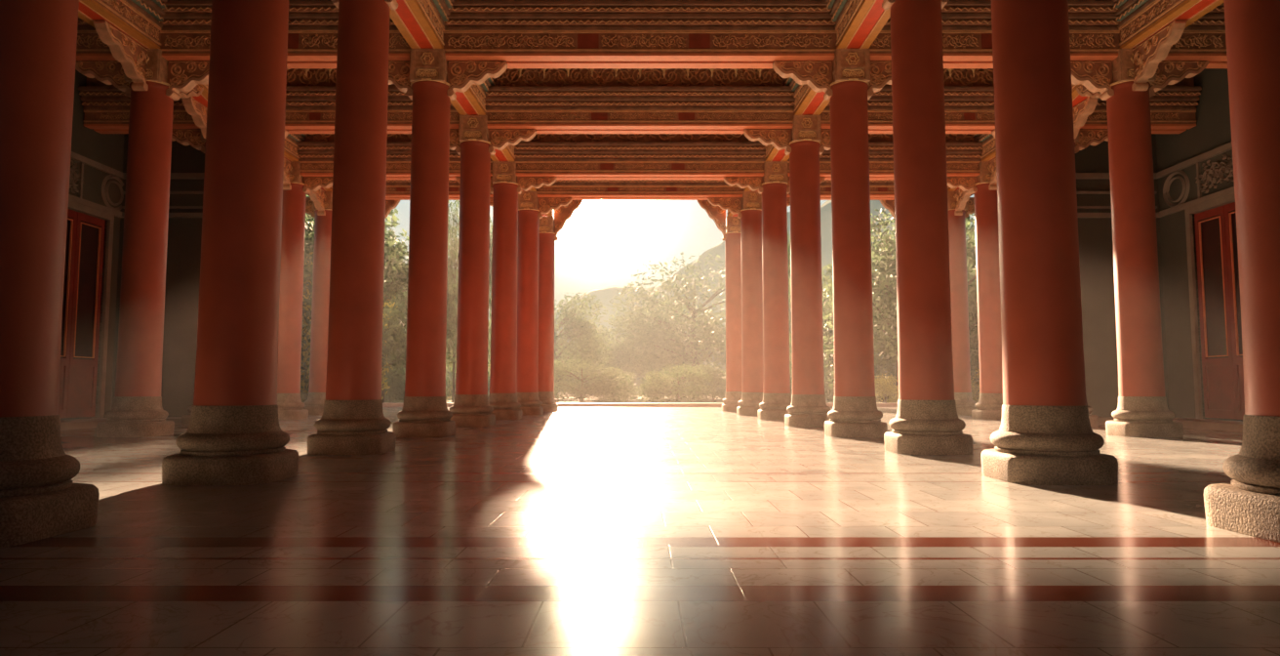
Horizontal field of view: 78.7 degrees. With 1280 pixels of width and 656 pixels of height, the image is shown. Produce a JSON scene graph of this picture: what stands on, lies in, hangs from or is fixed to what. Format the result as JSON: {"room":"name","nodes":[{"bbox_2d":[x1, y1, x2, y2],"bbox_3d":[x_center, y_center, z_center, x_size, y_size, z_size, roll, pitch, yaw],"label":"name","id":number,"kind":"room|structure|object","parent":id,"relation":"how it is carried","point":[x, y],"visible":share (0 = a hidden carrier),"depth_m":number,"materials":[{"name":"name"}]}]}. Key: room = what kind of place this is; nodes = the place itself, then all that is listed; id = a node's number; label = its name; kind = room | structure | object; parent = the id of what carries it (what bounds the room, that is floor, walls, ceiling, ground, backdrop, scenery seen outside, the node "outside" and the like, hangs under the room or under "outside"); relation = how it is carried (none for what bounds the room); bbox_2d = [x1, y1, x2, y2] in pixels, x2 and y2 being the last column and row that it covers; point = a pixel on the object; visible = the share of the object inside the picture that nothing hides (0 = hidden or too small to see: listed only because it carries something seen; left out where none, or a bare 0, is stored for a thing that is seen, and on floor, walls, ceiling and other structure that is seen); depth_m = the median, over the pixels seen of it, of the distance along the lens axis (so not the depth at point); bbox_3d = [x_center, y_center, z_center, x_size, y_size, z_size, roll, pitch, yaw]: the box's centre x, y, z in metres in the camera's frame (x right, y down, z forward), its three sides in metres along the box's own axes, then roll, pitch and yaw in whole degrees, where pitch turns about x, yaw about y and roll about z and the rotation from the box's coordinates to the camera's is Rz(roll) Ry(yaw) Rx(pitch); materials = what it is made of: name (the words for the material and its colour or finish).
{"room":"house of worship","nodes":[
{"label":"house of worship","id":0,"kind":"room"},
{"bbox_2d":[68,69,124,418],"bbox_3d":[-13.950,-3.263,4.632,0.500,9.100,32.750,0,-4,0],"label":"wall","id":1,"kind":"structure","parent":0,"point":[107,149],"depth_m":19.94,"materials":[{"name":"grey paint"}]},
{"bbox_2d":[69,160,84,198],"bbox_3d":[-13.669,-3.810,16.317,0.062,0.900,5.773,0,-4,0],"label":"trim","id":2,"kind":"structure","parent":1,"relation":"attached to","point":[80,176],"depth_m":18.93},
{"bbox_2d":[58,200,114,419],"bbox_3d":[-13.760,-0.447,18.375,0.280,5.220,3.300,0,-4,0],"label":"door","id":3,"kind":"structure","parent":1,"relation":"in","point":[82,306],"depth_m":19.41,"materials":[{"name":"wood"}]},
{"bbox_2d":[101,174,123,210],"bbox_3d":[-13.665,-3.510,20.315,0.060,0.960,0.951,0,-4,0],"label":"trim","id":4,"kind":"structure","parent":1,"relation":"attached to","point":[104,189],"depth_m":20.12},
{"bbox_2d":[60,416,181,430],"bbox_3d":[-12.150,1.702,11.054,3.100,0.160,18.300,0,-4,0],"label":"trim","id":5,"kind":"structure","parent":1,"relation":"attached to","point":[76,423],"depth_m":17.86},
{"bbox_2d":[68,151,204,217],"bbox_3d":[-12.150,-4.172,11.494,3.100,1.180,18.300,0,-4,0],"label":"trim","id":6,"kind":"structure","parent":1,"relation":"attached to","point":[174,176],"depth_m":20.46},
{"bbox_2d":[110,133,204,416],"bbox_3d":[-12.240,-2.054,20.737,2.920,9.100,0.450,0,-4,0],"label":"wall","id":7,"kind":"structure","parent":0,"point":[184,234],"depth_m":20.44,"materials":[{"name":"grey paint"}]},
{"bbox_2d":[0,406,1279,655],"bbox_3d":[0.000,2.032,12.383,68.000,0.300,49.000,0,-4,0],"label":"floor","id":8,"kind":"structure","parent":0,"point":[567,531],"depth_m":4.37,"materials":[{"name":"stone"}]},
{"bbox_2d":[0,0,99,547],"bbox_3d":[-4.260,-2.450,5.298,3.018,7.580,1.070,0,-4,0],"label":"column","id":9,"kind":"structure","parent":8,"relation":"on","point":[39,498],"depth_m":5.01,"materials":[{"name":"wood"}]},
{"bbox_2d":[75,19,209,437],"bbox_3d":[-9.800,-1.688,15.470,2.424,7.580,2.428,4,-6,-45],"label":"column","id":10,"kind":"structure","parent":8,"relation":"on","point":[152,83],"depth_m":15.21,"materials":[{"name":"wood"}]},
{"bbox_2d":[76,17,116,60],"bbox_3d":[-11.730,-6.105,15.801,3.869,1.500,1.140,0,-4,0],"label":"cross beam","id":11,"kind":"structure","parent":10,"relation":"on","point":[89,46],"depth_m":15.46,"materials":[{"name":"paint"}]},
{"bbox_2d":[78,0,168,48],"bbox_3d":[-9.800,-6.296,13.910,1.140,1.402,3.189,0,-4,0],"label":"beam","id":12,"kind":"structure","parent":10,"relation":"on","point":[139,20],"depth_m":14.62,"materials":[{"name":"red paint"}]},
{"bbox_2d":[191,83,208,107],"bbox_3d":[-10.100,-6.014,17.674,1.140,1.402,3.196,1,-4,-11],"label":"beam","id":13,"kind":"structure","parent":10,"relation":"on","point":[202,99],"depth_m":17.97,"materials":[{"name":"red paint"}]},
{"bbox_2d":[159,0,410,68],"bbox_3d":[-6.995,-6.105,15.801,5.619,1.500,1.140,0,-4,0],"label":"cross beam","id":14,"kind":"structure","parent":10,"relation":"on","point":[185,30],"depth_m":15.45,"materials":[{"name":"paint"}]},
{"bbox_2d":[171,96,288,426],"bbox_3d":[-10.400,-1.407,19.209,2.422,7.580,2.430,4,-6,-45],"label":"column","id":15,"kind":"structure","parent":8,"relation":"on","point":[196,138],"depth_m":18.68,"materials":[{"name":"wood"}]},
{"bbox_2d":[78,77,199,133],"bbox_3d":[-12.030,-5.755,19.535,3.269,1.640,1.140,0,-4,0],"label":"cross beam","id":16,"kind":"structure","parent":15,"relation":"on","point":[106,109],"depth_m":19.16,"materials":[{"name":"paint"}]},
{"bbox_2d":[283,133,307,161],"bbox_3d":[-10.400,-5.726,21.514,1.140,1.402,3.339,0,-4,0],"label":"beam","id":17,"kind":"structure","parent":15,"relation":"on","point":[291,153],"depth_m":22.66,"materials":[{"name":"red paint"}]},
{"bbox_2d":[284,68,460,133],"bbox_3d":[-7.245,-5.760,19.460,6.319,1.640,1.291,0,-4,0],"label":"cross beam","id":18,"kind":"structure","parent":15,"relation":"on","point":[310,93],"depth_m":19.18,"materials":[{"name":"paint"}]},
{"bbox_2d":[161,0,299,484],"bbox_3d":[-4.200,-2.222,8.340,3.018,7.580,1.070,0,-4,0],"label":"column","id":19,"kind":"structure","parent":8,"relation":"on","point":[234,435],"depth_m":7.95,"materials":[{"name":"stone"}]},
{"bbox_2d":[277,157,333,419],"bbox_3d":[-10.400,-1.111,23.148,2.419,7.580,2.432,4,-6,-45],"label":"column","id":20,"kind":"structure","parent":8,"relation":"on","point":[296,186],"depth_m":22.89,"materials":[{"name":"stone"}]},
{"bbox_2d":[296,133,492,180],"bbox_3d":[-7.210,-5.394,23.469,6.389,1.770,1.140,0,-4,0],"label":"cross beam","id":21,"kind":"structure","parent":20,"relation":"on","point":[316,152],"depth_m":23.10,"materials":[{"name":"paint"}]},
{"bbox_2d":[303,188,332,415],"bbox_3d":[-10.800,-0.850,26.638,2.423,7.580,2.428,4,-6,-45],"label":"column","id":22,"kind":"structure","parent":8,"relation":"on","point":[319,205],"depth_m":26.29,"materials":[{"name":"stone"}]},
{"bbox_2d":[385,180,493,199],"bbox_3d":[-7.320,-5.252,26.968,6.969,1.530,1.140,0,-4,0],"label":"cross beam","id":23,"kind":"structure","parent":22,"relation":"on","point":[394,189],"depth_m":26.61,"materials":[{"name":"paint"}]},
{"bbox_2d":[307,0,398,454],"bbox_3d":[-4.200,-1.972,11.680,3.018,7.580,1.070,0,-4,0],"label":"column","id":24,"kind":"structure","parent":8,"relation":"on","point":[352,421],"depth_m":11.35,"materials":[{"name":"wood"}]},
{"bbox_2d":[389,0,454,48],"bbox_3d":[-4.195,-6.296,13.910,1.140,1.402,3.189,0,-4,0],"label":"beam","id":25,"kind":"structure","parent":24,"relation":"on","point":[421,23],"depth_m":14.59,"materials":[{"name":"red paint"}]},
{"bbox_2d":[385,200,399,217],"bbox_3d":[-11.100,-1.009,30.661,2.458,8.500,2.436,4,-6,-45],"label":"column","id":26,"kind":"structure","parent":8,"relation":"on","point":[389,204],"depth_m":30.87,"materials":[{"name":"wood"}]},
{"bbox_2d":[388,48,507,437],"bbox_3d":[-4.190,-1.688,15.470,3.017,7.580,1.070,0,-4,0],"label":"column","id":27,"kind":"structure","parent":8,"relation":"on","point":[430,80],"depth_m":15.21,"materials":[{"name":"wood"}]},
{"bbox_2d":[443,0,836,68],"bbox_3d":[0.000,-6.105,15.801,8.389,1.500,1.140,0,-4,0],"label":"cross beam","id":28,"kind":"structure","parent":27,"relation":"on","point":[522,33],"depth_m":15.44,"materials":[{"name":"paint"}]},
{"bbox_2d":[449,115,536,426],"bbox_3d":[-4.090,-1.407,19.209,3.009,7.580,1.070,0,-4,0],"label":"column","id":29,"kind":"structure","parent":8,"relation":"on","point":[475,143],"depth_m":18.94,"materials":[{"name":"wood"}]},
{"bbox_2d":[484,68,795,133],"bbox_3d":[0.000,-5.760,19.460,8.189,1.640,1.291,0,-4,0],"label":"cross beam","id":30,"kind":"structure","parent":29,"relation":"on","point":[546,100],"depth_m":19.18,"materials":[{"name":"paint"}]},
{"bbox_2d":[454,160,556,419],"bbox_3d":[-4.020,-1.111,23.148,3.002,7.580,1.070,0,-4,0],"label":"column","id":31,"kind":"structure","parent":8,"relation":"on","point":[505,186],"depth_m":22.87,"materials":[{"name":"wood"}]},
{"bbox_2d":[513,133,766,180],"bbox_3d":[0.000,-5.400,23.394,8.049,1.770,1.291,0,-4,0],"label":"cross beam","id":32,"kind":"structure","parent":31,"relation":"on","point":[562,156],"depth_m":23.10,"materials":[{"name":"paint"}]},
{"bbox_2d":[489,191,572,415],"bbox_3d":[-3.840,-0.850,26.638,3.015,7.580,1.070,0,-4,0],"label":"column","id":33,"kind":"structure","parent":8,"relation":"on","point":[531,207],"depth_m":26.37,"materials":[{"name":"wood"}]},
{"bbox_2d":[537,200,582,411],"bbox_3d":[-3.740,-1.009,30.661,3.053,8.500,1.070,0,-4,0],"label":"column","id":34,"kind":"structure","parent":8,"relation":"on","point":[549,226],"depth_m":30.36,"materials":[{"name":"wood"}]},
{"bbox_2d":[304,402,975,406],"bbox_3d":[0.000,3.802,37.120,68.000,0.470,0.600,0,-4,0],"label":"trim","id":35,"kind":"structure","parent":8,"relation":"attached to","point":[383,404],"depth_m":36.83,"materials":[{"name":"stone"}]},
{"bbox_2d":[697,200,742,411],"bbox_3d":[3.740,-1.009,30.661,3.053,8.500,1.070,0,-4,0],"label":"column","id":36,"kind":"structure","parent":8,"relation":"on","point":[730,226],"depth_m":30.36,"materials":[{"name":"wood"}]},
{"bbox_2d":[707,191,790,415],"bbox_3d":[3.840,-0.850,26.638,3.015,7.580,1.070,0,-4,0],"label":"column","id":37,"kind":"structure","parent":8,"relation":"on","point":[748,207],"depth_m":26.37,"materials":[{"name":"wood"}]},
{"bbox_2d":[723,160,825,419],"bbox_3d":[4.020,-1.111,23.148,3.002,7.580,1.070,0,-4,0],"label":"column","id":38,"kind":"structure","parent":8,"relation":"on","point":[774,186],"depth_m":22.88,"materials":[{"name":"wood"}]},
{"bbox_2d":[743,115,830,426],"bbox_3d":[4.090,-1.407,19.209,3.009,7.580,1.070,0,-4,0],"label":"column","id":39,"kind":"structure","parent":8,"relation":"on","point":[804,143],"depth_m":18.94,"materials":[{"name":"wood"}]},
{"bbox_2d":[772,48,891,437],"bbox_3d":[4.190,-1.688,15.470,3.017,7.580,1.070,0,-4,0],"label":"column","id":40,"kind":"structure","parent":8,"relation":"on","point":[849,80],"depth_m":15.21,"materials":[{"name":"wood"}]},
{"bbox_2d":[880,200,894,217],"bbox_3d":[11.100,-1.009,30.661,2.458,8.500,2.436,-4,-6,45],"label":"column","id":41,"kind":"structure","parent":8,"relation":"on","point":[888,204],"depth_m":30.87,"materials":[{"name":"wood"}]},
{"bbox_2d":[881,0,972,454],"bbox_3d":[4.200,-1.972,11.680,3.018,7.580,1.070,0,-4,0],"label":"column","id":42,"kind":"structure","parent":8,"relation":"on","point":[926,421],"depth_m":11.35,"materials":[{"name":"wood"}]},
{"bbox_2d":[825,0,890,48],"bbox_3d":[4.195,-6.296,13.910,1.140,1.402,3.189,0,-4,0],"label":"beam","id":43,"kind":"structure","parent":42,"relation":"on","point":[858,22],"depth_m":14.59,"materials":[{"name":"orange paint"}]},
{"bbox_2d":[947,188,976,415],"bbox_3d":[10.800,-0.850,26.638,2.423,7.580,2.428,4,-6,-45],"label":"column","id":44,"kind":"structure","parent":8,"relation":"on","point":[960,205],"depth_m":26.29,"materials":[{"name":"wood"}]},
{"bbox_2d":[786,180,894,199],"bbox_3d":[7.320,-5.252,26.968,6.969,1.530,1.140,0,-4,0],"label":"cross beam","id":45,"kind":"structure","parent":44,"relation":"on","point":[878,189],"depth_m":26.61,"materials":[{"name":"paint"}]},
{"bbox_2d":[946,157,1002,419],"bbox_3d":[10.400,-1.111,23.148,2.419,7.580,2.432,-4,-6,45],"label":"column","id":46,"kind":"structure","parent":8,"relation":"on","point":[983,186],"depth_m":22.88,"materials":[{"name":"stone"}]},
{"bbox_2d":[787,133,983,180],"bbox_3d":[7.210,-5.394,23.469,6.389,1.770,1.140,0,-4,0],"label":"cross beam","id":47,"kind":"structure","parent":46,"relation":"on","point":[963,152],"depth_m":23.10,"materials":[{"name":"paint"}]},
{"bbox_2d":[980,0,1118,484],"bbox_3d":[4.200,-2.222,8.340,3.018,7.580,1.070,0,-4,0],"label":"column","id":48,"kind":"structure","parent":8,"relation":"on","point":[1045,435],"depth_m":7.95,"materials":[{"name":"stone"}]},
{"bbox_2d":[991,96,1108,426],"bbox_3d":[10.400,-1.407,19.209,2.422,7.580,2.430,-4,-6,45],"label":"column","id":49,"kind":"structure","parent":8,"relation":"on","point":[1083,138],"depth_m":18.68,"materials":[{"name":"stone"}]},
{"bbox_2d":[819,68,995,133],"bbox_3d":[7.245,-5.760,19.460,6.319,1.640,1.291,0,-4,0],"label":"cross beam","id":50,"kind":"structure","parent":49,"relation":"on","point":[969,93],"depth_m":19.18,"materials":[{"name":"paint"}]},
{"bbox_2d":[972,133,996,161],"bbox_3d":[10.400,-5.726,21.514,1.140,1.402,3.339,0,-4,0],"label":"beam","id":51,"kind":"structure","parent":49,"relation":"on","point":[988,153],"depth_m":22.67,"materials":[{"name":"orange paint"}]},
{"bbox_2d":[1080,77,1201,133],"bbox_3d":[12.030,-5.755,19.535,3.269,1.640,1.140,0,-4,0],"label":"cross beam","id":52,"kind":"structure","parent":49,"relation":"on","point":[1173,109],"depth_m":19.16,"materials":[{"name":"paint"}]},
{"bbox_2d":[1070,19,1209,437],"bbox_3d":[9.800,-1.688,15.470,2.424,7.580,2.428,4,-6,-45],"label":"column","id":53,"kind":"structure","parent":8,"relation":"on","point":[1127,83],"depth_m":15.21,"materials":[{"name":"wood"}]},
{"bbox_2d":[869,0,1120,68],"bbox_3d":[6.995,-6.105,15.801,5.619,1.500,1.140,0,-4,0],"label":"cross beam","id":54,"kind":"structure","parent":53,"relation":"on","point":[967,30],"depth_m":15.45,"materials":[{"name":"paint"}]},
{"bbox_2d":[1071,83,1088,107],"bbox_3d":[10.100,-6.014,17.674,1.140,1.402,3.196,-1,-4,11],"label":"beam","id":55,"kind":"structure","parent":53,"relation":"on","point":[1077,99],"depth_m":17.97,"materials":[{"name":"orange paint"}]},
{"bbox_2d":[1111,0,1223,48],"bbox_3d":[9.800,-6.296,13.910,1.140,1.402,3.189,0,-4,0],"label":"beam","id":56,"kind":"structure","parent":53,"relation":"on","point":[1140,20],"depth_m":14.55,"materials":[{"name":"orange paint"}]},
{"bbox_2d":[1163,2,1227,68],"bbox_3d":[11.730,-6.105,15.801,3.869,1.500,1.140,0,-4,0],"label":"cross beam","id":57,"kind":"structure","parent":53,"relation":"on","point":[1204,39],"depth_m":15.45,"materials":[{"name":"paint"}]},
{"bbox_2d":[1203,0,1279,542],"bbox_3d":[4.420,-2.450,5.298,3.018,7.580,1.070,0,-4,0],"label":"column","id":58,"kind":"structure","parent":8,"relation":"on","point":[1249,504],"depth_m":5.11,"materials":[{"name":"stone"}]},
{"bbox_2d":[1075,133,1169,416],"bbox_3d":[12.240,-2.054,20.737,2.920,9.100,0.450,0,-4,0],"label":"wall","id":59,"kind":"structure","parent":0,"point":[1095,234],"depth_m":20.44,"materials":[{"name":"grey paint"}]},
{"bbox_2d":[1155,68,1234,420],"bbox_3d":[13.950,-3.263,4.632,0.500,9.100,32.750,0,-4,0],"label":"wall","id":60,"kind":"structure","parent":0,"point":[1212,130],"depth_m":19.62,"materials":[{"name":"grey paint"}]},
{"bbox_2d":[1075,142,1234,217],"bbox_3d":[12.150,-4.172,11.494,3.100,1.180,18.300,0,-4,0],"label":"trim","id":61,"kind":"structure","parent":60,"relation":"attached to","point":[1225,147],"depth_m":19.98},
{"bbox_2d":[1098,416,1242,432],"bbox_3d":[12.150,1.702,11.054,3.100,0.160,18.300,0,-4,0],"label":"trim","id":62,"kind":"structure","parent":60,"relation":"attached to","point":[1216,424],"depth_m":17.51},
{"bbox_2d":[1162,169,1190,207],"bbox_3d":[13.665,-3.540,19.916,0.060,0.960,0.951,0,-4,0],"label":"trim","id":63,"kind":"structure","parent":60,"relation":"attached to","point":[1166,188],"depth_m":19.86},
{"bbox_2d":[1184,193,1244,420],"bbox_3d":[13.760,-0.499,17.677,0.280,5.220,3.300,0,-4,0],"label":"door","id":64,"kind":"structure","parent":60,"relation":"in","point":[1215,220],"depth_m":18.66,"materials":[{"name":"wood"}]},
{"bbox_2d":[1195,154,1234,198],"bbox_3d":[13.669,-3.810,16.317,0.062,0.900,5.773,0,-4,0],"label":"trim","id":65,"kind":"structure","parent":60,"relation":"attached to","point":[1213,175],"depth_m":18.60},
{"bbox_3d":[0.000,-7.596,10.899,28.400,0.720,45.400,0,-4,0],"label":"ceiling","id":66,"kind":"structure","parent":0,"visible":0},
{"bbox_2d":[450,77,497,115],"bbox_3d":[-4.140,-6.014,17.674,1.140,1.402,3.140,0,-4,2],"label":"beam","id":67,"kind":"structure","parent":66,"relation":"attached to","point":[471,101],"depth_m":18.57,"materials":[{"name":"red paint"}]},
{"bbox_2d":[490,144,515,161],"bbox_3d":[-4.055,-5.726,21.514,1.140,1.402,3.340,0,-4,1],"label":"beam","id":68,"kind":"structure","parent":66,"relation":"attached to","point":[506,154],"depth_m":22.58,"materials":[{"name":"red paint"}]},
{"bbox_2d":[536,180,743,199],"bbox_3d":[0.000,-5.252,26.968,7.689,1.530,1.140,0,-4,0],"label":"cross beam","id":69,"kind":"structure","parent":66,"relation":"attached to","point":[576,189],"depth_m":26.62,"materials":[{"name":"paint"}]},
{"bbox_2d":[764,144,789,161],"bbox_3d":[4.055,-5.726,21.514,1.140,1.402,3.340,0,-4,-1],"label":"beam","id":70,"kind":"structure","parent":66,"relation":"attached to","point":[772,154],"depth_m":22.58,"materials":[{"name":"orange paint"}]},
{"bbox_2d":[782,77,829,115],"bbox_3d":[4.140,-6.014,17.674,1.140,1.402,3.140,0,-4,-2],"label":"beam","id":71,"kind":"structure","parent":66,"relation":"attached to","point":[808,101],"depth_m":18.56,"materials":[{"name":"orange paint"}]},
{"label":"outside","id":72,"kind":"structure","parent":0,"visible":0},
{"bbox_2d":[384,391,976,402],"bbox_3d":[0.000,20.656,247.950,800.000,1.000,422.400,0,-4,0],"label":"ground","id":73,"kind":"structure","parent":72,"point":[718,400],"depth_m":85.83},
{"bbox_2d":[300,213,314,401],"bbox_3d":[-21.626,-1.532,42.752,10.864,16.003,10.481,1,-4,-14],"label":"tree","id":74,"kind":"object","parent":73,"relation":"on","point":[309,235],"visible":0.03,"depth_m":41.88,"materials":[{"name":"green plant"}]},
{"bbox_2d":[300,251,398,399],"bbox_3d":[-17.973,0.760,43.980,7.339,10.653,7.318,0,-4,5],"label":"tree","id":75,"kind":"object","parent":73,"relation":"on","point":[304,346],"visible":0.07,"depth_m":42.17,"materials":[{"name":"green plant"}]},
{"bbox_2d":[300,194,408,400],"bbox_3d":[-20.166,-1.681,47.073,12.965,17.188,12.508,-4,-6,43],"label":"tree","id":76,"kind":"object","parent":73,"relation":"on","point":[391,241],"visible":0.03,"depth_m":46.09,"materials":[{"name":"green plant"}]},
{"bbox_2d":[307,226,406,379],"bbox_3d":[-23.621,-0.469,56.192,14.575,16.255,13.979,1,-4,-8],"label":"tree","id":77,"kind":"object","parent":73,"relation":"on","point":[404,305],"visible":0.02,"depth_m":56.37,"materials":[{"name":"green plant"}]},
{"bbox_2d":[300,228,458,402],"bbox_3d":[-16.313,0.059,47.423,12.224,13.022,13.191,1,-5,-18],"label":"tree","id":78,"kind":"object","parent":73,"relation":"on","point":[390,337],"visible":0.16,"depth_m":43.90,"materials":[{"name":"green plant"}]},
{"bbox_2d":[384,368,405,402],"bbox_3d":[-18.682,4.724,59.075,4.370,3.408,4.217,-3,-5,33],"label":"shrub","id":79,"kind":"object","parent":73,"relation":"on","point":[400,375],"visible":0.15,"depth_m":58.36,"materials":[{"name":"green plant"}]},
{"bbox_2d":[385,376,449,402],"bbox_3d":[-16.638,4.723,58.050,5.189,3.252,5.599,4,-6,-43],"label":"shrub","id":80,"kind":"object","parent":73,"relation":"on","point":[400,382],"visible":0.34,"depth_m":56.82,"materials":[{"name":"green plant"}]},
{"bbox_2d":[384,273,458,401],"bbox_3d":[-20.875,0.746,66.210,13.939,14.850,15.042,3,-5,-35],"label":"tree","id":81,"kind":"object","parent":73,"relation":"on","point":[404,367],"visible":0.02,"depth_m":63.97,"materials":[{"name":"green plant"}]},
{"bbox_2d":[445,222,452,374],"bbox_3d":[-12.682,-1.143,47.205,2.672,16.255,2.563,0,-4,3],"label":"tree","id":82,"kind":"object","parent":73,"relation":"on","point":[447,368],"visible":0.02,"depth_m":47.11,"materials":[{"name":"green plant"}]},
{"bbox_2d":[445,200,459,402],"bbox_3d":[-11.367,-1.569,47.398,3.538,17.134,3.818,0,-4,1],"label":"tree","id":83,"kind":"object","parent":73,"relation":"on","point":[452,298],"visible":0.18,"depth_m":46.51,"materials":[{"name":"green plant"}]},
{"bbox_2d":[445,370,488,402],"bbox_3d":[-13.092,4.676,58.097,4.291,3.346,4.140,2,-5,-27],"label":"shrub","id":84,"kind":"object","parent":73,"relation":"on","point":[451,375],"visible":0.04,"depth_m":57.38,"materials":[{"name":"green plant"}]},
{"bbox_2d":[445,344,490,399],"bbox_3d":[-11.937,3.572,57.931,5.826,6.167,5.842,1,-4,-7],"label":"tree","id":85,"kind":"object","parent":73,"relation":"on","point":[451,363],"visible":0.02,"depth_m":57.81,"materials":[{"name":"green plant"}]},
{"bbox_2d":[455,215,492,373],"bbox_3d":[-9.767,-1.141,47.237,2.672,16.255,2.563,-1,-4,8],"label":"tree","id":86,"kind":"object","parent":73,"relation":"on","point":[491,224],"visible":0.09,"depth_m":46.86,"materials":[{"name":"green plant"}]},
{"bbox_2d":[554,291,612,400],"bbox_3d":[-8.310,2.541,78.108,11.364,12.446,12.133,0,-4,0],"label":"tree","id":87,"kind":"object","parent":73,"relation":"on","point":[580,326],"visible":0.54,"depth_m":77.20,"materials":[{"name":"green plant"}]},
{"bbox_2d":[554,359,630,402],"bbox_3d":[-3.711,3.967,52.262,6.486,4.065,7.000,-1,-4,16],"label":"shrub","id":88,"kind":"object","parent":73,"relation":"on","point":[595,387],"visible":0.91,"depth_m":51.59,"materials":[{"name":"green plant"}]},
{"bbox_2d":[591,370,639,402],"bbox_3d":[-1.746,4.656,56.444,3.958,3.086,3.818,-3,-5,31],"label":"shrub","id":89,"kind":"object","parent":73,"relation":"on","point":[632,388],"visible":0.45,"depth_m":56.19,"materials":[{"name":"green plant"}]},
{"bbox_2d":[592,338,656,400],"bbox_3d":[-1.527,4.997,83.995,6.647,7.586,6.814,2,-5,-25],"label":"tree","id":90,"kind":"object","parent":73,"relation":"on","point":[620,353],"visible":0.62,"depth_m":83.35,"materials":[{"name":"green plant"}]},
{"bbox_2d":[566,305,689,398],"bbox_3d":[-1.689,3.717,101.055,16.142,13.947,18.337,1,-4,-8],"label":"tree","id":91,"kind":"object","parent":73,"relation":"on","point":[613,316],"visible":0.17,"depth_m":96.57,"materials":[{"name":"green plant"}]},
{"bbox_2d":[599,251,725,399],"bbox_3d":[6.350,0.771,93.662,21.285,19.990,24.179,-3,-5,33],"label":"tree","id":92,"kind":"object","parent":73,"relation":"on","point":[695,356],"visible":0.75,"depth_m":89.55,"materials":[{"name":"green plant"}]},
{"bbox_2d":[635,363,719,402],"bbox_3d":[2.284,4.299,54.911,6.418,3.727,5.947,-4,-6,45],"label":"shrub","id":93,"kind":"object","parent":73,"relation":"on","point":[654,390],"visible":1,"depth_m":53.81,"materials":[{"name":"green plant"}]},
{"bbox_2d":[636,298,724,394],"bbox_3d":[6.017,3.553,111.978,15.477,16.274,16.524,-2,-5,24],"label":"tree","id":94,"kind":"object","parent":73,"relation":"on","point":[662,299],"visible":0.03,"depth_m":110.12,"materials":[{"name":"green plant"}]},
{"bbox_2d":[679,360,725,402],"bbox_3d":[5.522,4.487,58.446,4.983,3.886,4.808,2,-5,-29],"label":"shrub","id":95,"kind":"object","parent":73,"relation":"on","point":[717,379],"visible":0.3,"depth_m":57.66,"materials":[{"name":"green plant"}]},
{"bbox_2d":[714,367,792,398],"bbox_3d":[8.419,4.216,54.328,6.588,3.825,6.104,1,-4,-16],"label":"shrub","id":96,"kind":"object","parent":73,"relation":"on","point":[721,392],"visible":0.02,"depth_m":53.57,"materials":[{"name":"green plant"}]},
{"bbox_2d":[720,266,833,399],"bbox_3d":[15.924,0.848,83.939,14.444,17.781,13.528,-4,-6,41],"label":"tree","id":97,"kind":"object","parent":73,"relation":"on","point":[789,303],"visible":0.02,"depth_m":81.07,"materials":[{"name":"green plant"}]},
{"bbox_2d":[787,233,792,381],"bbox_3d":[8.109,-1.425,47.327,2.657,16.595,2.754,-1,-4,15],"label":"tree","id":98,"kind":"object","parent":73,"relation":"on","point":[788,244],"visible":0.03,"depth_m":47.21,"materials":[{"name":"green plant"}]},
{"bbox_2d":[789,359,834,402],"bbox_3d":[13.032,4.224,55.739,6.502,4.074,7.016,-1,-4,14],"label":"shrub","id":99,"kind":"object","parent":73,"relation":"on","point":[827,391],"visible":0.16,"depth_m":54.40,"materials":[{"name":"green plant"}]},
{"bbox_2d":[789,244,976,382],"bbox_3d":[18.950,0.298,60.243,16.727,14.850,18.051,3,-5,-35],"label":"tree","id":100,"kind":"object","parent":73,"relation":"on","point":[828,267],"visible":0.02,"depth_m":57.65,"materials":[{"name":"green plant"}]},
{"bbox_2d":[874,372,898,402],"bbox_3d":[13.521,3.811,42.869,3.236,2.691,3.245,3,-5,-35],"label":"shrub","id":101,"kind":"object","parent":73,"relation":"on","point":[881,384],"visible":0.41,"depth_m":42.35,"materials":[{"name":"green plant"}]},
{"bbox_2d":[822,208,979,401],"bbox_3d":[15.527,-0.242,46.687,10.193,13.513,9.834,2,-5,-20],"label":"tree","id":102,"kind":"object","parent":73,"relation":"on","point":[880,286],"visible":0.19,"depth_m":45.10,"materials":[{"name":"green plant"}]},
{"bbox_2d":[872,212,978,391],"bbox_3d":[20.252,-0.504,47.142,13.510,14.393,14.580,3,-6,-39],"label":"tree","id":103,"kind":"object","parent":73,"relation":"on","point":[971,233],"visible":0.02,"depth_m":46.43,"materials":[{"name":"green plant"}]},
{"bbox_2d":[884,275,979,395],"bbox_3d":[19.767,1.597,49.730,8.282,9.483,8.584,-1,-5,18],"label":"tree","id":104,"kind":"object","parent":73,"relation":"on","point":[969,287],"visible":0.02,"depth_m":48.23,"materials":[{"name":"green plant"}]},
{"bbox_2d":[965,213,979,398],"bbox_3d":[23.563,-1.155,47.770,12.071,16.003,11.646,2,-5,-22],"label":"tree","id":105,"kind":"object","parent":73,"relation":"on","point":[972,214],"visible":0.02,"depth_m":46.61,"materials":[{"name":"green plant"}]},
{"bbox_2d":[970,375,979,401],"bbox_3d":[17.040,3.646,41.845,3.255,2.916,3.264,-2,-5,22],"label":"shrub","id":106,"kind":"object","parent":73,"relation":"on","point":[973,384],"visible":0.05,"depth_m":41.55,"materials":[{"name":"green plant"}]},
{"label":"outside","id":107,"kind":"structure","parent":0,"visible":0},
{"bbox_2d":[554,200,895,391],"bbox_3d":[75.000,-17.742,332.258,380.000,88.994,180.000,0,-4,0],"label":"hill","id":108,"kind":"structure","parent":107,"point":[608,293],"depth_m":308.55,"materials":[{"name":"plant"}]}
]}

